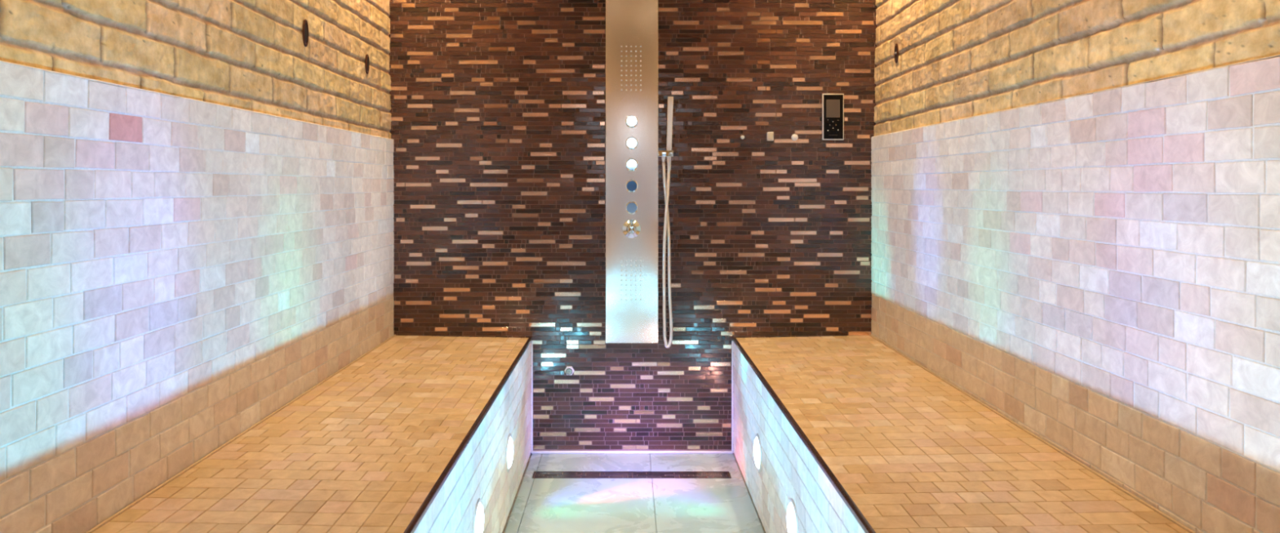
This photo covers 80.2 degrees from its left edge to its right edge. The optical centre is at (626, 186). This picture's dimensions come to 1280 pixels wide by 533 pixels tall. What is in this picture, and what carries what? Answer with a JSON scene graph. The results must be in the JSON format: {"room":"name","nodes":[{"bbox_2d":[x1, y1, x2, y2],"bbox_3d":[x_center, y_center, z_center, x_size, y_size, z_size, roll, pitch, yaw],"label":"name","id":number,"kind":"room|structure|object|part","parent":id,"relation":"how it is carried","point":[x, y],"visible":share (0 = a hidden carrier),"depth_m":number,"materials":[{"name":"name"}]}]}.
{"room":"spa","nodes":[
{"label":"spa","id":0,"kind":"room"},
{"bbox_2d":[0,0,394,532],"bbox_3d":[-0.965,-0.170,0.139,0.171,2.560,5.679,0,0,0],"label":"wall","id":1,"kind":"structure","parent":0,"point":[197,197],"depth_m":1.46,"materials":[{"name":"tile"}]},
{"bbox_2d":[302,19,308,46],"bbox_3d":[-0.889,-0.424,2.108,0.005,0.077,0.031,0,0,0],"label":"wall plate","id":2,"kind":"object","parent":1,"relation":"attached to","point":[305,27],"visible":1,"depth_m":2.11,"materials":[{"name":"brown metal"}]},
{"bbox_2d":[364,53,369,74],"bbox_3d":[-0.889,-0.419,2.610,0.005,0.069,0.031,0,0,0],"label":"wall plate","id":3,"kind":"object","parent":1,"relation":"attached to","point":[366,61],"visible":1,"depth_m":2.61,"materials":[{"name":"brown metal"}]},
{"bbox_2d":[388,0,877,454],"bbox_3d":[0.050,-0.776,2.937,2.300,3.772,0.125,0,0,0],"label":"wall","id":4,"kind":"structure","parent":0,"point":[498,110],"depth_m":2.88,"materials":[{"name":"tile"}]},
{"bbox_2d":[531,340,533,450],"bbox_3d":[-0.357,0.793,2.874,0.006,0.416,0.008,0,0,0],"label":"trim","id":5,"kind":"structure","parent":4,"relation":"attached to","point":[531,340],"depth_m":2.87,"materials":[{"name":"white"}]},
{"bbox_2d":[564,366,573,375],"bbox_3d":[-0.216,0.698,2.866,0.037,0.032,0.020,0,0,0],"label":"hexagonal nozzle","id":6,"kind":"object","parent":4,"relation":"attached to","point":[569,371],"visible":1,"depth_m":2.86,"materials":[{"name":"white plastic"}]},
{"bbox_2d":[531,450,733,453],"bbox_3d":[0.022,1.005,2.873,0.764,0.009,0.010,0,0,0],"label":"trim","id":7,"kind":"structure","parent":4,"relation":"attached to","point":[532,451],"depth_m":2.87,"materials":[{"name":"white"}]},
{"bbox_2d":[605,0,673,342],"bbox_3d":[0.048,-0.190,2.825,0.251,1.550,0.096,0,0,0],"label":"shower panel","id":8,"kind":"object","parent":4,"relation":"attached to","point":[633,153],"visible":1,"depth_m":2.83,"materials":[{"name":"silver metal"}]},
{"bbox_3d":[0.020,0.080,2.817,0.047,0.047,0.024,0,0,0],"label":"control knob","id":9,"kind":"part","parent":8,"relation":"part of","materials":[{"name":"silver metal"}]},
{"bbox_3d":[0.020,0.000,2.817,0.047,0.047,0.024,0,0,0],"label":"control knob","id":10,"kind":"part","parent":8,"relation":"part of","materials":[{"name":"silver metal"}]},
{"bbox_3d":[0.020,-0.079,2.817,0.047,0.047,0.024,0,0,0],"label":"control knob","id":11,"kind":"part","parent":8,"relation":"part of","materials":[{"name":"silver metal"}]},
{"bbox_3d":[0.020,-0.159,2.817,0.047,0.047,0.024,0,0,0],"label":"control knob","id":12,"kind":"part","parent":8,"relation":"part of","materials":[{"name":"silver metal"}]},
{"bbox_3d":[0.020,-0.240,2.817,0.047,0.047,0.024,0,0,0],"label":"control knob","id":13,"kind":"part","parent":8,"relation":"part of","materials":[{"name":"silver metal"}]},
{"bbox_2d":[661,156,665,162],"bbox_3d":[0.138,-0.099,2.834,0.015,0.020,0.015,0,0,0],"label":"outlet","id":14,"kind":"object","parent":8,"relation":"attached to","point":[663,158],"depth_m":2.83,"materials":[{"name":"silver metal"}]},
{"bbox_2d":[662,96,673,348],"bbox_3d":[0.154,0.136,2.833,0.043,0.937,0.029,0,0,0],"label":"shower","id":15,"kind":"object","parent":8,"relation":"attached to","point":[670,99],"visible":1,"depth_m":2.83,"materials":[{"name":"silver metal"}]},
{"bbox_2d":[731,340,733,450],"bbox_3d":[0.401,0.793,2.874,0.006,0.416,0.008,0,0,0],"label":"trim","id":16,"kind":"structure","parent":4,"relation":"attached to","point":[731,340],"depth_m":2.87,"materials":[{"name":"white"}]},
{"bbox_2d":[739,134,745,140],"bbox_3d":[0.439,-0.184,2.869,0.023,0.023,0.014,0,0,0],"label":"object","id":17,"kind":"structure","parent":4,"relation":"attached to","point":[742,137],"depth_m":2.87,"materials":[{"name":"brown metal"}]},
{"bbox_2d":[766,132,773,141],"bbox_3d":[0.542,-0.187,2.867,0.025,0.033,0.018,0,0,0],"label":"sensor","id":18,"kind":"object","parent":4,"relation":"attached to","point":[770,135],"visible":1,"depth_m":2.86,"materials":[{"name":"white plastic"}]},
{"bbox_2d":[791,133,798,140],"bbox_3d":[0.636,-0.184,2.869,0.025,0.025,0.014,0,0,0],"label":"knob","id":19,"kind":"object","parent":4,"relation":"attached to","point":[794,137],"depth_m":2.87,"materials":[{"name":"white plastic"}]},
{"bbox_2d":[822,93,844,140],"bbox_3d":[0.779,-0.261,2.868,0.081,0.175,0.014,0,0,0],"label":"control panel","id":20,"kind":"object","parent":4,"relation":"attached to","point":[833,104],"visible":1,"depth_m":2.86,"materials":[{"name":"black plastic"}]},
{"bbox_2d":[502,453,765,532],"bbox_3d":[0.025,1.070,0.149,2.150,0.120,5.699,0,0,0],"label":"floor","id":21,"kind":"structure","parent":0,"point":[540,505],"depth_m":2.46,"materials":[{"name":"white tile"}]},
{"bbox_2d":[85,334,532,532],"bbox_3d":[-0.617,0.785,0.771,0.521,0.448,4.216,0,0,0],"label":"tiled bench","id":22,"kind":"object","parent":21,"relation":"on","point":[408,436],"visible":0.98,"depth_m":1.69,"materials":[{"name":"tile"}]},
{"bbox_3d":[-0.363,0.578,0.789,0.012,0.011,4.178,0,0,0],"label":"edge trim","id":23,"kind":"part","parent":22,"relation":"part of","materials":[{"name":"brown tile"}]},
{"bbox_2d":[472,497,484,532],"bbox_3d":[-0.356,0.815,1.838,0.016,0.112,0.112,0,0,0],"label":"recessed light","id":24,"kind":"object","parent":22,"relation":"attached to","point":[478,519],"visible":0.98,"depth_m":1.82,"materials":[{"name":"white glass"}]},
{"bbox_2d":[505,433,513,471],"bbox_3d":[-0.356,0.815,2.325,0.016,0.112,0.112,0,0,0],"label":"recessed light","id":25,"kind":"object","parent":22,"relation":"attached to","point":[509,446],"visible":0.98,"depth_m":2.30,"materials":[{"name":"white glass"}]},
{"bbox_2d":[532,471,730,479],"bbox_3d":[0.018,1.013,2.660,0.688,0.006,0.060,0,0,0],"label":"linear drain","id":26,"kind":"object","parent":21,"relation":"in","point":[537,474],"visible":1,"depth_m":2.66,"materials":[{"name":"metal"}]},
{"bbox_2d":[732,334,1196,532],"bbox_3d":[0.663,0.785,0.789,0.524,0.448,4.179,0,0,0],"label":"tiled bench","id":27,"kind":"object","parent":21,"relation":"on","point":[862,437],"visible":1,"depth_m":1.69,"materials":[{"name":"tile"}]},
{"bbox_2d":[753,433,762,471],"bbox_3d":[0.400,0.815,2.325,0.016,0.112,0.112,0,0,0],"label":"recessed light","id":28,"kind":"object","parent":27,"relation":"attached to","point":[757,446],"visible":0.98,"depth_m":2.30,"materials":[{"name":"white glass"}]},
{"bbox_2d":[786,497,798,532],"bbox_3d":[0.400,0.815,1.838,0.016,0.112,0.112,0,0,0],"label":"recessed light","id":29,"kind":"object","parent":27,"relation":"attached to","point":[792,516],"visible":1,"depth_m":1.82,"materials":[{"name":"white glass"}]},
{"bbox_3d":[0.407,0.578,0.789,0.012,0.011,4.178,0,0,0],"label":"edge trim","id":30,"kind":"part","parent":27,"relation":"part of","materials":[{"name":"brown tile"}]},
{"bbox_2d":[871,0,1279,532],"bbox_3d":[1.012,-0.170,0.139,0.172,2.560,5.679,0,0,0],"label":"wall","id":31,"kind":"structure","parent":0,"point":[1075,218],"depth_m":1.49,"materials":[{"name":"tile"}]},
{"bbox_2d":[893,43,898,63],"bbox_3d":[0.937,-0.462,2.644,0.008,0.070,0.031,0,0,0],"label":"wall plate","id":32,"kind":"object","parent":31,"relation":"attached to","point":[895,51],"visible":1,"depth_m":2.64,"materials":[{"name":"brown metal"}]}
]}

